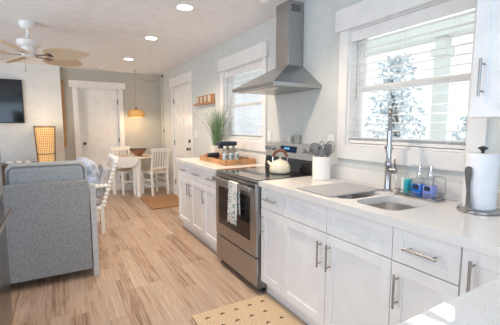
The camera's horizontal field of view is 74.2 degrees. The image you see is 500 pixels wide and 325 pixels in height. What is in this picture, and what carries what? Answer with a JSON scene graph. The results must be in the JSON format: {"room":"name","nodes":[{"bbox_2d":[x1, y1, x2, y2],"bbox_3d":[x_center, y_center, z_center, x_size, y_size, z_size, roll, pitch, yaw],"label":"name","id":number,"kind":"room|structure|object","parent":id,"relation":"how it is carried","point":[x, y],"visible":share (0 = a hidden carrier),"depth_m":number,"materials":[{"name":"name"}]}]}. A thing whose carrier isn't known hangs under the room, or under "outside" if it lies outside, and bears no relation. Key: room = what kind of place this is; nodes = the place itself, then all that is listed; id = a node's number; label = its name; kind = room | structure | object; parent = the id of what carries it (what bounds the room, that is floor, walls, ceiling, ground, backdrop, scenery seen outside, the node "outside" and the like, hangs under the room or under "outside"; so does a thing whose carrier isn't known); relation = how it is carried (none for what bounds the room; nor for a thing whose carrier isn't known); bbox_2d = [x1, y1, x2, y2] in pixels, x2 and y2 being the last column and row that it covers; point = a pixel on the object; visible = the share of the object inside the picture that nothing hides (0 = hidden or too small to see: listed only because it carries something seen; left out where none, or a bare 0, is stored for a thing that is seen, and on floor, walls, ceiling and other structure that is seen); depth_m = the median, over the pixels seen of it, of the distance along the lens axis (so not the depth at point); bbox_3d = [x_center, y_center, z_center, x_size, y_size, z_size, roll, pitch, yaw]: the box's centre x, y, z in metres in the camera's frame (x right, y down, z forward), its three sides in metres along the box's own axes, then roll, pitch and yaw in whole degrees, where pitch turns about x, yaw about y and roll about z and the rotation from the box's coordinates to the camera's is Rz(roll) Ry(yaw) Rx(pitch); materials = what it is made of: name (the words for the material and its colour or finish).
{"room":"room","nodes":[
{"label":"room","id":0,"kind":"room"},
{"bbox_2d":[0,61,64,202],"bbox_3d":[-4.998,-0.435,5.332,3.475,2.464,0.158,-4,7,-30],"label":"wall","id":1,"kind":"structure","parent":0,"point":[41,86],"depth_m":5.86,"materials":[{"name":"white paint"}]},
{"bbox_2d":[0,79,24,122],"bbox_3d":[-4.481,-1.024,5.442,1.245,0.740,0.056,-4,7,-30],"label":"television","id":2,"kind":"object","parent":1,"relation":"attached to","point":[11,92],"visible":1,"depth_m":5.64,"materials":[{"name":"black plastic"}]},
{"bbox_2d":[78,89,115,155],"bbox_3d":[-3.797,-0.703,7.765,2.000,2.464,0.100,-4,7,-30],"label":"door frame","id":3,"kind":"structure","parent":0,"point":[83,89],"depth_m":7.63,"materials":[{"name":"white paint"}]},
{"bbox_2d":[59,67,162,183],"bbox_3d":[-2.788,-0.592,6.760,1.940,2.464,0.120,-4,7,-30],"label":"wall","id":4,"kind":"structure","parent":0,"point":[146,131],"depth_m":6.87,"materials":[{"name":"grey paint"}]},
{"bbox_2d":[60,80,66,146],"bbox_3d":[-3.503,-0.918,6.221,0.044,1.250,0.028,-4,7,-30],"label":"plank","id":5,"kind":"object","parent":4,"relation":"attached to","point":[61,81],"visible":1,"depth_m":6.21,"materials":[{"name":"brown wood"}]},
{"bbox_2d":[68,80,126,189],"bbox_3d":[-3.031,-0.499,6.678,1.017,2.194,0.273,-4,7,-30],"label":"door","id":6,"kind":"structure","parent":4,"relation":"in","point":[101,122],"depth_m":6.67,"materials":[{"name":"white paint"}]},
{"bbox_2d":[127,181,162,189],"bbox_3d":[-2.727,0.522,6.838,1.840,0.129,0.015,-4,7,-30],"label":"baseboard","id":7,"kind":"structure","parent":4,"relation":"attached to","point":[145,183],"depth_m":7.13,"materials":[{"name":"white paint"}]},
{"bbox_2d":[0,0,308,74],"bbox_3d":[-2.319,-1.410,2.565,5.480,0.120,10.200,-4,7,-30],"label":"ceiling","id":8,"kind":"structure","parent":0,"point":[110,31],"depth_m":3.65,"materials":[{"name":"paint"}]},
{"bbox_2d":[0,20,88,71],"bbox_3d":[-2.368,-1.205,3.445,1.196,0.519,1.243,-4,7,-30],"label":"ceiling fan","id":9,"kind":"object","parent":8,"relation":"hanging from","point":[65,57],"visible":1,"depth_m":3.44,"materials":[{"name":"white paint"}]},
{"bbox_2d":[127,70,164,156],"bbox_3d":[-2.070,-0.784,6.678,0.753,2.063,0.330,-4,7,-30],"label":"pendant lamp","id":10,"kind":"object","parent":8,"relation":"hanging from","point":[135,112],"visible":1,"depth_m":6.47,"materials":[{"name":"wicker"}]},
{"bbox_2d":[143,36,158,39],"bbox_3d":[-1.215,-1.528,4.062,0.192,0.011,0.192,-4,7,-30],"label":"recessed light","id":11,"kind":"object","parent":8,"relation":"in","point":[144,37],"visible":1,"depth_m":4.04,"materials":[{"name":"white paint"}]},
{"bbox_2d":[174,3,194,10],"bbox_3d":[-0.593,-1.412,3.007,0.192,0.011,0.192,-4,7,-30],"label":"recessed light","id":12,"kind":"object","parent":8,"relation":"in","point":[180,6],"visible":1,"depth_m":2.98,"materials":[{"name":"white paint"}]},
{"bbox_2d":[177,5,191,9],"bbox_3d":[-0.593,-1.413,3.007,0.138,0.007,0.138,-4,7,-30],"label":"diffuser","id":13,"kind":"object","parent":12,"relation":"attached to","point":[180,7],"depth_m":3.01,"materials":[{"name":"white plastic"}]},
{"bbox_2d":[10,187,306,324],"bbox_3d":[-2.379,1.057,2.801,5.340,0.050,10.200,-4,7,-30],"label":"floor","id":14,"kind":"structure","parent":0,"point":[154,270],"depth_m":2.87,"materials":[{"name":"wood"}]},
{"bbox_2d":[0,155,13,324],"bbox_3d":[-1.716,0.269,1.647,0.791,1.730,0.900,-4,7,-30],"label":"refrigerator","id":15,"kind":"object","parent":14,"relation":"on","point":[6,313],"visible":1,"depth_m":2.08,"materials":[{"name":"metal"}]},
{"bbox_2d":[1,162,24,185],"bbox_3d":[-4.385,0.393,5.415,1.530,0.700,0.430,-4,7,-30],"label":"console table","id":16,"kind":"object","parent":14,"relation":"on","point":[3,165],"visible":0.08,"depth_m":5.39,"materials":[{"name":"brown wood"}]},
{"bbox_2d":[33,126,55,161],"bbox_3d":[-3.531,0.035,5.759,0.316,1.336,0.314,-4,7,-30],"label":"floor lamp","id":17,"kind":"object","parent":14,"relation":"on","point":[45,137],"visible":0.45,"depth_m":5.61,"materials":[{"name":"beige fabric"}]},
{"bbox_2d":[2,160,99,283],"bbox_3d":[-2.135,0.500,2.945,1.334,1.025,0.850,-4,7,-30],"label":"sofa","id":18,"kind":"object","parent":14,"relation":"on","point":[52,229],"visible":0.91,"depth_m":2.74,"materials":[{"name":"grey fabric"}]},
{"bbox_2d":[5,160,85,184],"bbox_3d":[-1.745,0.257,2.871,0.590,0.525,0.202,-4,7,-30],"label":"cushion","id":19,"kind":"object","parent":18,"relation":"on","point":[52,171],"depth_m":2.76,"materials":[{"name":"grey fabric"}]},
{"bbox_2d":[95,154,118,233],"bbox_3d":[-2.089,0.395,4.266,0.708,0.947,0.657,-4,7,-30],"label":"armchair","id":20,"kind":"object","parent":14,"relation":"on","point":[105,171],"visible":0.41,"depth_m":4.09,"materials":[{"name":"white paint"}]},
{"bbox_2d":[76,157,100,189],"bbox_3d":[-2.046,0.149,4.195,0.282,0.423,0.458,-6,9,-43],"label":"throw pillow","id":21,"kind":"object","parent":20,"relation":"on","point":[93,174],"visible":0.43,"depth_m":4.04,"materials":[{"name":"white fabric"}]},
{"bbox_2d":[96,196,100,205],"bbox_3d":[-2.173,0.470,4.226,0.455,0.115,0.550,-4,7,-30],"label":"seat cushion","id":22,"kind":"object","parent":20,"relation":"on","point":[98,200],"depth_m":4.09,"materials":[{"name":"grey fabric"}]},
{"bbox_2d":[96,163,110,196],"bbox_3d":[-1.947,0.223,4.329,0.192,0.381,0.550,-4,7,-30],"label":"chair","id":23,"kind":"object","parent":20,"relation":"on","point":[104,169],"depth_m":4.10,"materials":[{"name":"white wood"}]},
{"bbox_2d":[110,146,132,194],"bbox_3d":[-2.493,0.151,6.630,0.410,0.915,0.475,-6,9,-45],"label":"dining chair","id":24,"kind":"object","parent":14,"relation":"on","point":[124,170],"visible":0.45,"depth_m":6.61,"materials":[{"name":"white paint"}]},
{"bbox_2d":[110,154,150,196],"bbox_3d":[-2.271,0.238,6.584,0.810,0.752,0.635,3,7,23],"label":"dining table","id":25,"kind":"object","parent":14,"relation":"on","point":[133,161],"visible":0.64,"depth_m":6.28,"materials":[{"name":"white paint"}]},
{"bbox_2d":[129,148,146,155],"bbox_3d":[-2.199,-0.202,6.511,0.338,0.137,0.338,-4,7,-30],"label":"fruit bowl","id":26,"kind":"object","parent":25,"relation":"on","point":[136,151],"visible":1,"depth_m":6.42,"materials":[{"name":"brown wood"}]},
{"bbox_2d":[141,148,169,195],"bbox_3d":[-1.860,0.167,6.486,0.475,0.915,0.410,6,8,42],"label":"dining chair","id":27,"kind":"object","parent":14,"relation":"on","point":[155,170],"visible":0.98,"depth_m":6.40,"materials":[{"name":"white paint"}]},
{"bbox_2d":[140,194,178,209],"bbox_3d":[-1.525,0.686,5.870,0.635,0.015,0.965,-4,7,-30],"label":"doormat","id":28,"kind":"object","parent":14,"relation":"on","point":[162,201],"visible":0.76,"depth_m":5.81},
{"bbox_2d":[178,162,208,245],"bbox_3d":[-0.479,0.446,4.134,0.651,0.874,0.863,-4,7,-30],"label":"base cabinet","id":29,"kind":"object","parent":14,"relation":"on","point":[190,178],"visible":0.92,"depth_m":3.94,"materials":[{"name":"white paint"}]},
{"bbox_2d":[201,170,217,251],"bbox_3d":[-0.160,0.506,3.583,0.651,0.874,0.411,-4,7,-30],"label":"base cabinet","id":30,"kind":"object","parent":14,"relation":"on","point":[208,200],"visible":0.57,"depth_m":3.48,"materials":[{"name":"white paint"}]},
{"bbox_2d":[176,150,265,172],"bbox_3d":[-0.370,-0.040,3.911,0.633,0.140,1.296,-4,7,-30],"label":"countertop","id":31,"kind":"structure","parent":30,"relation":"on","point":[260,159],"depth_m":3.67,"materials":[{"name":"white stone"}]},
{"bbox_2d":[190,105,233,153],"bbox_3d":[-0.520,-0.411,4.285,0.429,0.714,0.650,-4,7,-30],"label":"potted grass","id":32,"kind":"object","parent":31,"relation":"on","point":[215,131],"depth_m":4.30,"materials":[{"name":"plant"}]},
{"bbox_2d":[200,154,255,165],"bbox_3d":[-0.280,-0.037,3.897,0.385,0.055,0.768,-4,7,-30],"label":"serving tray","id":33,"kind":"object","parent":31,"relation":"on","point":[242,160],"visible":0.74,"depth_m":3.64,"materials":[{"name":"brown wood"}]},
{"bbox_2d":[205,152,219,158],"bbox_3d":[-0.463,-0.079,4.042,0.173,0.086,0.062,-4,7,-30],"label":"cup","id":34,"kind":"object","parent":33,"relation":"on","point":[216,155],"visible":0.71,"depth_m":4.03,"materials":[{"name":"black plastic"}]},
{"bbox_2d":[222,146,227,159],"bbox_3d":[-0.275,-0.084,3.615,0.066,0.190,0.068,-4,7,-30],"label":"glass bottle","id":35,"kind":"object","parent":33,"relation":"in","point":[224,155],"visible":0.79,"depth_m":3.59,"materials":[{"name":"white glass"}]},
{"bbox_2d":[216,141,236,159],"bbox_3d":[-0.277,-0.132,3.877,0.220,0.228,0.140,-4,7,-30],"label":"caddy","id":36,"kind":"object","parent":33,"relation":"on","point":[220,144],"visible":0.65,"depth_m":3.85,"materials":[{"name":"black plastic"}]},
{"bbox_2d":[228,146,232,159],"bbox_3d":[-0.212,-0.088,3.651,0.066,0.190,0.068,-4,7,-30],"label":"glass bottle","id":37,"kind":"object","parent":33,"relation":"in","point":[230,155],"visible":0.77,"depth_m":3.63,"materials":[{"name":"white glass"}]},
{"bbox_2d":[234,146,238,159],"bbox_3d":[-0.152,-0.092,3.691,0.066,0.190,0.068,-4,7,-30],"label":"glass bottle","id":38,"kind":"object","parent":33,"relation":"in","point":[236,155],"visible":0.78,"depth_m":3.67,"materials":[{"name":"white glass"}]},
{"bbox_2d":[192,294,304,324],"bbox_3d":[0.139,1.114,1.991,0.625,0.013,1.120,-4,7,-30],"label":"jute rug","id":39,"kind":"object","parent":14,"relation":"on","point":[263,309],"visible":1,"depth_m":2.33,"materials":[{"name":"beige wicker"}]},
{"bbox_2d":[212,141,314,291],"bbox_3d":[0.111,0.416,3.039,0.689,1.172,0.764,-4,7,-30],"label":"range","id":40,"kind":"object","parent":14,"relation":"on","point":[239,246],"visible":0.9,"depth_m":2.86,"materials":[{"name":"metal"}]},
{"bbox_2d":[227,180,239,225],"bbox_3d":[-0.138,0.338,2.779,0.043,0.355,0.162,-4,7,-30],"label":"dish towel","id":41,"kind":"object","parent":40,"relation":"hanging from","point":[233,191],"visible":0.98,"depth_m":2.76,"materials":[{"name":"white fabric"}]},
{"bbox_2d":[216,166,311,182],"bbox_3d":[0.122,0.096,3.010,0.612,0.023,0.764,-4,7,-30],"label":"cooktop","id":42,"kind":"object","parent":40,"relation":"in","point":[258,173],"depth_m":2.89,"materials":[{"name":"glass"}]},
{"bbox_2d":[267,149,290,173],"bbox_3d":[0.264,-0.016,2.923,0.188,0.216,0.193,-4,7,-30],"label":"kettle","id":43,"kind":"object","parent":40,"relation":"on","point":[279,166],"visible":1,"depth_m":2.87,"materials":[{"name":"beige ceramic"}]},
{"bbox_2d":[284,135,293,142],"bbox_3d":[0.377,-0.222,3.151,0.067,0.072,0.089,-4,7,-30],"label":"mug","id":44,"kind":"object","parent":40,"relation":"on","point":[287,136],"visible":0.93,"depth_m":3.12,"materials":[{"name":"ceramic"}]},
{"bbox_2d":[290,136,300,143],"bbox_3d":[0.427,-0.213,3.065,0.067,0.072,0.089,-4,7,-30],"label":"mug","id":45,"kind":"object","parent":40,"relation":"on","point":[296,140],"visible":1,"depth_m":3.03,"materials":[{"name":"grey ceramic"}]},
{"bbox_2d":[259,187,287,308],"bbox_3d":[0.403,0.613,2.613,0.651,0.874,0.287,-4,7,-30],"label":"base cabinet","id":46,"kind":"object","parent":14,"relation":"on","point":[271,217],"visible":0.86,"depth_m":2.47,"materials":[{"name":"white paint"}]},
{"bbox_2d":[282,194,393,324],"bbox_3d":[0.695,0.668,2.109,0.651,0.874,0.879,-4,7,-30],"label":"base cabinet","id":47,"kind":"object","parent":14,"relation":"on","point":[337,264],"visible":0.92,"depth_m":1.90,"materials":[{"name":"white paint"}]},
{"bbox_2d":[389,227,462,324],"bbox_3d":[0.990,0.725,1.598,0.651,0.874,0.302,-4,7,-30],"label":"base cabinet","id":48,"kind":"object","parent":14,"relation":"on","point":[426,271],"visible":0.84,"depth_m":1.44,"materials":[{"name":"white paint"}]},
{"bbox_2d":[460,248,499,294],"bbox_3d":[1.135,0.752,1.348,0.651,0.874,0.275,-4,7,-30],"label":"base cabinet","id":49,"kind":"object","parent":14,"relation":"on","point":[478,269],"visible":0.52,"depth_m":1.23,"materials":[{"name":"white paint"}]},
{"bbox_3d":[1.009,0.816,0.763,1.457,0.874,0.592,-4,7,-30],"label":"base cabinet","id":50,"kind":"object","parent":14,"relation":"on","visible":0},
{"bbox_2d":[258,165,499,324],"bbox_3d":[0.566,0.231,1.443,1.488,0.140,2.397,-4,7,-30],"label":"countertop","id":51,"kind":"structure","parent":50,"relation":"on","point":[442,221],"depth_m":1.52,"materials":[{"name":"white stone"}]},
{"bbox_2d":[312,155,330,180],"bbox_3d":[0.562,0.042,2.600,0.142,0.183,0.142,-4,7,-30],"label":"utensil crock","id":52,"kind":"object","parent":51,"relation":"on","point":[321,166],"visible":0.91,"depth_m":2.54,"materials":[{"name":"white ceramic"}]},
{"bbox_2d":[309,143,320,156],"bbox_3d":[0.517,-0.021,2.647,0.091,0.273,0.051,3,7,23],"label":"ladle","id":53,"kind":"object","parent":52,"relation":"in","point":[312,145],"visible":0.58,"depth_m":2.62,"materials":[{"name":"grey plastic"}]},
{"bbox_2d":[313,147,318,156],"bbox_3d":[0.513,0.001,2.572,0.048,0.245,0.026,0,6,-1],"label":"spoon","id":54,"kind":"object","parent":52,"relation":"in","point":[315,149],"visible":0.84,"depth_m":2.56,"materials":[{"name":"grey metal"}]},
{"bbox_2d":[319,149,325,156],"bbox_3d":[0.552,0.010,2.539,0.041,0.235,0.048,-4,7,-30],"label":"spoon","id":55,"kind":"object","parent":52,"relation":"in","point":[322,153],"visible":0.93,"depth_m":2.52,"materials":[{"name":"grey metal"}]},
{"bbox_2d":[324,144,331,156],"bbox_3d":[0.609,-0.014,2.609,0.062,0.266,0.025,3,7,23],"label":"spatula","id":56,"kind":"object","parent":52,"relation":"in","point":[325,148],"visible":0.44,"depth_m":2.60,"materials":[{"name":"grey plastic"}]},
{"bbox_2d":[325,141,334,156],"bbox_3d":[0.611,-0.019,2.540,0.075,0.292,0.075,-1,6,-6],"label":"whisk","id":57,"kind":"object","parent":52,"relation":"in","point":[328,142],"visible":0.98,"depth_m":2.52,"materials":[{"name":"metal"}]},
{"bbox_2d":[297,182,381,196],"bbox_3d":[0.596,0.174,2.199,0.466,0.009,0.330,-4,7,-30],"label":"drying mat","id":58,"kind":"object","parent":51,"relation":"on","point":[341,188],"visible":0.93,"depth_m":2.15,"materials":[{"name":"grey fabric"}]},
{"bbox_2d":[337,194,416,210],"bbox_3d":[0.701,0.338,1.975,0.357,0.188,0.624,-4,7,-30],"label":"sink","id":59,"kind":"object","parent":51,"relation":"in","point":[385,205],"visible":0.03,"depth_m":2.00,"materials":[{"name":"metal"}]},
{"bbox_2d":[382,107,396,191],"bbox_3d":[0.869,-0.077,2.072,0.086,0.536,0.158,5,8,39],"label":"faucet","id":60,"kind":"object","parent":51,"relation":"on","point":[389,170],"visible":1,"depth_m":2.09,"materials":[{"name":"metal"}]},
{"bbox_2d":[394,174,445,201],"bbox_3d":[0.996,0.139,1.945,0.098,0.132,0.268,-4,7,-30],"label":"sink caddy","id":61,"kind":"object","parent":51,"relation":"on","point":[437,199],"visible":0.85,"depth_m":1.89,"materials":[{"name":"metal"}]},
{"bbox_2d":[401,177,412,192],"bbox_3d":[0.956,0.140,2.014,0.060,0.092,0.046,-4,7,-30],"label":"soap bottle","id":62,"kind":"object","parent":61,"relation":"in","point":[406,183],"visible":0.85,"depth_m":2.00,"materials":[{"name":"teal plastic"}]},
{"bbox_2d":[410,164,425,195],"bbox_3d":[0.985,0.102,1.942,0.076,0.184,0.067,-4,7,-30],"label":"soap dispenser","id":63,"kind":"object","parent":61,"relation":"in","point":[416,187],"visible":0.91,"depth_m":1.93,"materials":[{"name":"blue plastic"}]},
{"bbox_2d":[394,192,445,201],"bbox_3d":[0.996,0.199,1.951,0.098,0.011,0.268,-4,7,-30],"label":"tray","id":64,"kind":"object","parent":61,"relation":"on","point":[437,199],"depth_m":1.89,"materials":[{"name":"glass"}]},
{"bbox_2d":[421,165,437,197],"bbox_3d":[1.019,0.108,1.883,0.076,0.184,0.067,-4,7,-30],"label":"soap dispenser","id":65,"kind":"object","parent":61,"relation":"in","point":[429,189],"visible":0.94,"depth_m":1.87,"materials":[{"name":"blue plastic"}]},
{"bbox_2d":[456,146,499,215],"bbox_3d":[1.125,0.079,1.615,0.191,0.323,0.184,-4,7,-30],"label":"paper towel holder","id":66,"kind":"object","parent":51,"relation":"on","point":[468,173],"visible":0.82,"depth_m":1.58,"materials":[{"name":"metal"}]},
{"bbox_2d":[462,152,499,210],"bbox_3d":[1.128,0.087,1.617,0.140,0.268,0.140,-4,7,-30],"label":"paper towel roll","id":67,"kind":"object","parent":66,"relation":"on","point":[486,166],"visible":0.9,"depth_m":1.56,"materials":[{"name":"white paper"}]},
{"bbox_2d":[496,193,499,206],"bbox_3d":[1.273,0.190,1.655,0.007,0.070,0.085,-4,7,-30],"label":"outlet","id":68,"kind":"object","parent":51,"relation":"attached to","point":[498,194],"visible":0.53,"depth_m":1.68,"materials":[{"name":"white plastic"}]},
{"bbox_2d":[210,145,223,153],"bbox_3d":[-0.436,-0.145,4.375,0.188,0.165,0.188,-4,7,-30],"label":"pot","id":69,"kind":"object","parent":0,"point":[213,148],"depth_m":4.30,"materials":[{"name":"stone"}]},
{"bbox_2d":[160,0,499,194],"bbox_3d":[0.312,-0.232,3.481,0.140,2.464,8.930,-4,7,-30],"label":"wall","id":70,"kind":"structure","parent":0,"point":[311,115],"depth_m":2.97,"materials":[{"name":"paint"}]},
{"bbox_2d":[163,181,172,191],"bbox_3d":[-1.173,0.613,6.011,0.014,0.129,2.970,-4,7,-30],"label":"baseboard","id":71,"kind":"structure","parent":70,"relation":"attached to","point":[164,186],"depth_m":6.85,"materials":[{"name":"white paint"}]},
{"bbox_2d":[169,71,193,194],"bbox_3d":[-1.201,-0.444,6.038,0.201,2.224,1.215,-4,7,-30],"label":"door","id":72,"kind":"structure","parent":70,"relation":"in","point":[181,86],"depth_m":6.01,"materials":[{"name":"white paint"}]},
{"bbox_2d":[193,94,214,105],"bbox_3d":[-0.697,-0.938,4.961,0.057,0.135,0.740,-4,7,-30],"label":"wall rack","id":73,"kind":"object","parent":70,"relation":"attached to","point":[206,99],"visible":1,"depth_m":4.88,"materials":[{"name":"brown wood"}]},
{"bbox_2d":[218,41,268,151],"bbox_3d":[-0.059,-0.746,4.037,0.173,1.155,1.205,-4,7,-30],"label":"window","id":74,"kind":"structure","parent":70,"relation":"in","point":[259,51],"depth_m":3.98,"materials":[{"name":"white paint"}]},
{"bbox_2d":[225,60,262,139],"bbox_3d":[-0.065,-0.721,4.013,0.059,0.853,0.957,-4,7,-30],"label":"window blind","id":75,"kind":"object","parent":74,"relation":"attached to","point":[258,65],"visible":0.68,"depth_m":3.99,"materials":[{"name":"white paint"}]},
{"bbox_2d":[224,150,265,164],"bbox_3d":[-0.104,-0.077,4.061,0.020,0.100,1.296,-4,7,-30],"label":"backsplash","id":76,"kind":"structure","parent":70,"relation":"attached to","point":[260,159],"depth_m":3.74,"materials":[{"name":"white stone"}]},
{"bbox_2d":[267,132,271,141],"bbox_3d":[0.207,-0.268,3.509,0.009,0.120,0.072,-4,7,-30],"label":"outlet","id":77,"kind":"object","parent":70,"relation":"attached to","point":[269,133],"visible":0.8,"depth_m":3.50,"materials":[{"name":"white paint"}]},
{"bbox_2d":[232,0,320,94],"bbox_3d":[0.216,-1.020,2.925,0.485,0.771,0.703,-4,7,-30],"label":"range hood","id":78,"kind":"object","parent":70,"relation":"attached to","point":[289,75],"visible":1,"depth_m":2.90,"materials":[{"name":"metal"}]},
{"bbox_2d":[327,134,333,148],"bbox_3d":[0.664,-0.172,2.722,0.009,0.120,0.072,-4,7,-30],"label":"outlet","id":79,"kind":"object","parent":70,"relation":"attached to","point":[330,137],"visible":0.66,"depth_m":2.71,"materials":[{"name":"white paint"}]},
{"bbox_2d":[335,0,488,171],"bbox_3d":[1.020,-0.554,2.173,0.173,1.130,1.140,-4,7,-30],"label":"window","id":80,"kind":"structure","parent":70,"relation":"in","point":[364,12],"depth_m":2.30,"materials":[{"name":"white paint"}]},
{"bbox_2d":[349,0,475,148],"bbox_3d":[1.002,-0.528,2.169,0.059,0.833,0.859,-4,7,-30],"label":"window blind","id":81,"kind":"object","parent":80,"relation":"attached to","point":[449,7],"visible":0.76,"depth_m":2.07,"materials":[{"name":"white paint"}]},
{"bbox_2d":[330,165,499,208],"bbox_3d":[1.202,0.171,1.805,0.020,0.100,2.397,-4,7,-30],"label":"backsplash","id":82,"kind":"structure","parent":70,"relation":"attached to","point":[454,190],"depth_m":2.22,"materials":[{"name":"white stone"}]},
{"bbox_2d":[469,0,499,117],"bbox_3d":[1.315,-0.690,1.162,0.367,1.042,0.840,-4,7,-30],"label":"upper cabinet","id":83,"kind":"object","parent":70,"relation":"attached to","point":[485,86],"visible":1,"depth_m":1.42,"materials":[{"name":"white paint"}]},
{"label":"outside","id":84,"kind":"structure","parent":0,"visible":0},
{"bbox_3d":[13.294,-0.327,19.275,37.800,0.100,60.000,-4,7,-30],"label":"ground","id":85,"kind":"structure","parent":84,"visible":0},
{"bbox_2d":[365,53,426,138],"bbox_3d":[3.236,-0.733,7.394,1.372,3.320,1.442,-4,7,-30],"label":"tree","id":86,"kind":"object","parent":85,"relation":"on","point":[392,102],"visible":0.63,"depth_m":7.26,"materials":[{"name":"green plant"}]},
{"bbox_2d":[429,36,454,139],"bbox_3d":[2.402,-0.144,4.255,0.200,2.820,0.200,-4,7,-30],"label":"porch post","id":87,"kind":"object","parent":85,"relation":"on","point":[442,99],"visible":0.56,"depth_m":4.12,"materials":[{"name":"paint"}]},
{"bbox_2d":[235,10,474,85],"bbox_3d":[1.394,-1.839,5.830,0.240,0.195,15.000,-4,7,-30],"label":"beam","id":88,"kind":"structure","parent":87,"relation":"on","point":[471,17],"depth_m":4.28,"materials":[{"name":"paint"}]},
{"bbox_2d":[451,116,466,139],"bbox_3d":[4.335,0.068,6.364,1.325,1.962,1.292,-4,7,-30],"label":"tree","id":89,"kind":"object","parent":85,"relation":"on","point":[457,136],"visible":0.02,"depth_m":6.37,"materials":[{"name":"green plant"}]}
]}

